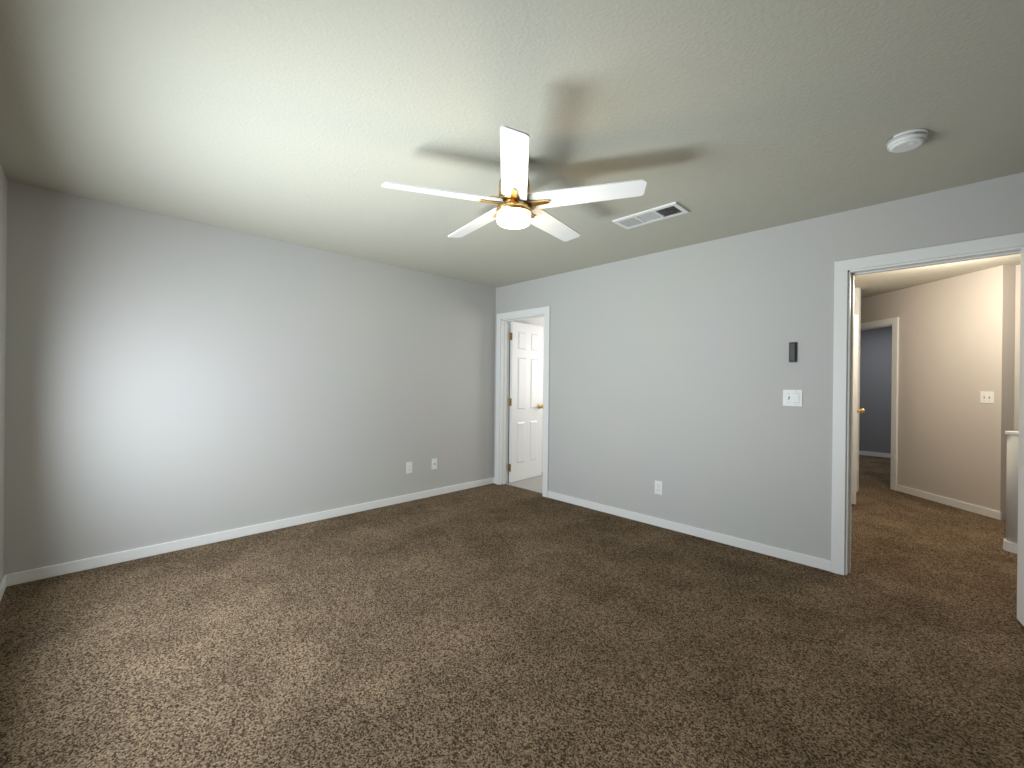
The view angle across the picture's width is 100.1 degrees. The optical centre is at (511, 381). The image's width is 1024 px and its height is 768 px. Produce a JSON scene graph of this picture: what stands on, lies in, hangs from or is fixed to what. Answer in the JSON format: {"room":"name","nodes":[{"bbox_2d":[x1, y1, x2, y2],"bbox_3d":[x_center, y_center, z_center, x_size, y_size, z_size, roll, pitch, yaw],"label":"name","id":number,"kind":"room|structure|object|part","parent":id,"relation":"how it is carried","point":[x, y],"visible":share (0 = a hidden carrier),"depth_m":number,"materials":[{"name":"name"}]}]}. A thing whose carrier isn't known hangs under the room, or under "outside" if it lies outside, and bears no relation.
{"room":"empty bedroom","nodes":[
{"label":"empty bedroom","id":0,"kind":"room"},
{"bbox_2d":[0,164,7,581],"bbox_3d":[-1.335,0.030,0.769,0.120,2.390,4.810,1,0,-45],"label":"wall","id":1,"kind":"structure","parent":0,"point":[3,224],"depth_m":2.44,"materials":[{"name":"grey paint"}]},
{"bbox_2d":[0,573,11,600],"bbox_3d":[-1.343,1.189,0.859,0.014,0.072,4.690,1,0,-45],"label":"baseboard","id":2,"kind":"structure","parent":1,"relation":"attached to","point":[6,581],"depth_m":2.49,"materials":[{"name":"white wood"}]},
{"bbox_2d":[3,181,543,574],"bbox_3d":[-0.777,0.036,4.782,6.550,2.390,0.120,1,0,-45],"label":"wall","id":3,"kind":"structure","parent":0,"point":[168,379],"depth_m":3.22,"materials":[{"name":"grey paint"}]},
{"bbox_2d":[12,477,494,585],"bbox_3d":[-1.588,1.186,3.890,3.860,0.072,0.030,1,0,-45],"label":"baseboard","id":4,"kind":"structure","parent":3,"relation":"attached to","point":[16,578],"depth_m":3.24,"materials":[{"name":"white wood"}]},
{"bbox_2d":[406,462,411,473],"bbox_3d":[-1.058,0.883,4.424,0.070,0.115,0.008,1,0,-45],"label":"electrical outlet","id":5,"kind":"object","parent":3,"relation":"attached to","point":[408,467],"visible":1,"depth_m":4.42,"materials":[{"name":"white plastic"}]},
{"bbox_2d":[432,458,436,469],"bbox_3d":[-0.837,0.886,4.641,0.070,0.115,0.011,1,0,-45],"label":"electrical outlet","id":6,"kind":"object","parent":3,"relation":"attached to","point":[434,463],"visible":1,"depth_m":4.64,"materials":[{"name":"white plastic"}]},
{"bbox_2d":[0,455,1023,767],"bbox_3d":[3.358,1.308,3.950,11.650,0.060,7.890,1,0,-45],"label":"floor","id":7,"kind":"structure","parent":0,"point":[496,627],"depth_m":2.00,"materials":[{"name":"brown carpet"}]},
{"bbox_2d":[0,0,1023,298],"bbox_3d":[3.408,-1.151,4.056,11.470,0.080,7.010,1,0,-45],"label":"ceiling","id":8,"kind":"structure","parent":0,"point":[316,124],"depth_m":1.83,"materials":[{"name":"beige paint"}]},
{"bbox_2d":[496,178,531,214],"bbox_3d":[0.011,-1.004,2.200,0.180,0.291,0.180,1,0,-45],"label":"motor","id":9,"kind":"object","parent":8,"relation":"hanging from","point":[507,202],"visible":0.23,"depth_m":2.13,"materials":[{"name":"gold metal"}]},
{"bbox_2d":[478,196,501,204],"bbox_3d":[-0.103,-0.917,2.163,0.138,0.043,0.045,1,0,-18],"label":"bracket","id":10,"kind":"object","parent":9,"relation":"attached to","point":[482,201],"depth_m":2.15,"materials":[{"name":"gold metal"}]},
{"bbox_2d":[497,208,530,228],"bbox_3d":[0.009,-0.835,2.200,0.172,0.048,0.172,1,0,-45],"label":"ceiling fan light","id":11,"kind":"object","parent":9,"relation":"attached to","point":[513,218],"visible":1,"depth_m":2.15,"materials":[{"name":"white glass"}]},
{"bbox_2d":[510,189,517,200],"bbox_3d":[0.010,-0.915,2.081,0.045,0.043,0.138,1,0,0],"label":"bracket","id":12,"kind":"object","parent":9,"relation":"attached to","point":[514,197],"depth_m":2.07,"materials":[{"name":"gold metal"}]},
{"bbox_2d":[525,200,549,206],"bbox_3d":[0.123,-0.914,2.163,0.138,0.043,0.045,1,0,18],"label":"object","id":13,"kind":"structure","parent":9,"relation":"attached to","point":[539,202],"depth_m":2.15,"materials":[{"name":"gold metal"}]},
{"bbox_2d":[612,202,688,228],"bbox_3d":[0.942,-1.133,2.939,0.200,0.013,0.460,1,0,-45],"label":"ceiling vent","id":14,"kind":"object","parent":8,"relation":"in","point":[666,211],"visible":0.98,"depth_m":2.92,"materials":[{"name":"white metal"}]},
{"bbox_2d":[886,128,927,152],"bbox_3d":[1.823,-1.106,1.982,0.144,0.047,0.144,1,0,-45],"label":"smoke detector","id":15,"kind":"object","parent":8,"relation":"attached to","point":[907,140],"visible":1,"depth_m":1.95,"materials":[{"name":"white plastic"}]},
{"bbox_2d":[381,126,646,240],"bbox_3d":[0.016,-0.915,2.236,1.235,0.035,1.233,1,0,-45],"label":"blades","id":16,"kind":"object","parent":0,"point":[514,150],"visible":0.77,"depth_m":2.06,"materials":[{"name":"white wood"}]},
{"bbox_2d":[505,472,542,493],"bbox_3d":[1.357,1.252,5.418,2.360,0.008,1.990,1,0,-45],"label":"floor","id":17,"kind":"structure","parent":0,"point":[534,484],"depth_m":5.20,"materials":[{"name":"beige tile"}]},
{"bbox_2d":[494,172,1023,560],"bbox_3d":[1.511,0.062,3.577,0.144,2.390,4.810,1,0,-45],"label":"wall","id":18,"kind":"structure","parent":0,"point":[676,372],"depth_m":3.37,"materials":[{"name":"grey paint"}]},
{"bbox_2d":[495,306,549,496],"bbox_3d":[0.152,0.209,4.969,0.158,2.065,0.840,1,0,-45],"label":"trim","id":19,"kind":"structure","parent":18,"relation":"attached to","point":[502,396],"depth_m":5.17,"materials":[{"name":"white wood"}]},
{"bbox_2d":[508,322,542,482],"bbox_3d":[0.184,0.248,5.469,0.180,1.965,0.625,1,0,41],"label":"door","id":20,"kind":"structure","parent":18,"relation":"in","point":[525,401],"depth_m":5.43,"materials":[{"name":"white painted wood"},{"name":"brass"}]},
{"bbox_2d":[655,480,662,494],"bbox_3d":[1.275,0.919,3.733,0.008,0.115,0.070,1,0,-45],"label":"electrical outlet","id":21,"kind":"object","parent":18,"relation":"attached to","point":[659,487],"visible":1,"depth_m":3.73,"materials":[{"name":"white plastic"}]},
{"bbox_2d":[548,491,830,571],"bbox_3d":[1.258,1.218,3.742,0.014,0.072,2.478,1,0,-45],"label":"baseboard","id":22,"kind":"structure","parent":18,"relation":"attached to","point":[800,558],"depth_m":3.44,"materials":[{"name":"white wood"}]},
{"bbox_2d":[783,390,801,405],"bbox_3d":[1.976,0.112,3.024,0.018,0.115,0.116,1,0,-45],"label":"light switch","id":23,"kind":"object","parent":18,"relation":"attached to","point":[792,397],"visible":1,"depth_m":3.03,"materials":[{"name":"white plastic"}]},
{"bbox_2d":[831,232,1023,574],"bbox_3d":[2.511,0.236,2.576,0.158,2.065,0.925,1,0,-45],"label":"trim","id":24,"kind":"structure","parent":18,"relation":"attached to","point":[846,271],"depth_m":2.81,"materials":[{"name":"white wood"}]},
{"bbox_2d":[1017,248,1023,625],"bbox_3d":[2.499,0.274,1.973,0.180,1.965,0.763,1,0,35],"label":"door","id":25,"kind":"structure","parent":18,"relation":"in","point":[1020,582],"depth_m":2.26,"materials":[{"name":"white wood"}]},
{"bbox_2d":[854,288,860,491],"bbox_3d":[3.747,0.087,5.400,0.120,2.390,0.973,1,0,-45],"label":"wall","id":26,"kind":"structure","parent":0,"point":[857,301],"depth_m":5.03,"materials":[{"name":"white paint"}]},
{"bbox_2d":[852,315,864,503],"bbox_3d":[3.756,0.288,4.758,0.180,1.965,0.720,1,0,33],"label":"door","id":27,"kind":"structure","parent":26,"relation":"in","point":[856,410],"depth_m":4.46,"materials":[{"name":"white wood"}]},
{"bbox_3d":[3.596,0.299,4.510,0.180,0.064,0.064,1,0,33],"label":"door knob hallway","id":28,"kind":"part","parent":27,"relation":"part of","materials":[{"name":"gold metal"}]},
{"bbox_2d":[859,327,891,453],"bbox_3d":[6.627,0.120,7.463,0.120,2.390,5.320,1,0,-45],"label":"wall","id":29,"kind":"structure","parent":0,"point":[875,386],"depth_m":7.57,"materials":[{"name":"grey paint"}]},
{"bbox_2d":[859,451,890,457],"bbox_3d":[6.609,1.279,7.374,0.014,0.072,5.200,1,0,-45],"label":"baseboard","id":30,"kind":"structure","parent":29,"relation":"attached to","point":[877,454],"depth_m":7.57,"materials":[{"name":"white wood"}]},
{"bbox_2d":[861,265,1020,519],"bbox_3d":[4.707,0.098,3.814,4.740,2.390,4.820,1,0,-45],"label":"wall","id":31,"kind":"structure","parent":0,"point":[959,343],"depth_m":4.42,"materials":[{"name":"beige paint"}]},
{"bbox_2d":[860,317,898,489],"bbox_3d":[4.649,0.260,5.555,0.140,2.065,0.890,1,0,0],"label":"trim","id":32,"kind":"structure","parent":31,"relation":"attached to","point":[893,323],"depth_m":5.14,"materials":[{"name":"white wood"}]},
{"bbox_2d":[896,484,1001,519],"bbox_3d":[4.579,1.256,4.564,0.778,0.072,0.789,1,0,-45],"label":"baseboard","id":33,"kind":"structure","parent":31,"relation":"attached to","point":[959,504],"depth_m":4.30,"materials":[{"name":"white wood"}]},
{"bbox_2d":[980,391,993,402],"bbox_3d":[4.590,0.147,4.150,0.018,0.115,0.116,1,0,0],"label":"light switch","id":34,"kind":"object","parent":31,"relation":"attached to","point":[986,396],"visible":1,"depth_m":4.15,"materials":[{"name":"white plastic"}]},
{"bbox_2d":[1006,434,1018,543],"bbox_3d":[4.452,0.841,2.626,0.132,0.900,1.874,1,0,-45],"label":"wall","id":35,"kind":"structure","parent":0,"point":[1012,490],"depth_m":3.24,"materials":[{"name":"grey paint"}]},
{"bbox_2d":[1003,431,1018,553],"bbox_3d":[4.447,0.838,2.631,0.160,0.905,1.888,1,0,-45],"label":"trim","id":36,"kind":"structure","parent":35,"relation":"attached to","point":[1008,546],"depth_m":3.24,"materials":[{"name":"white wood"}]}
]}

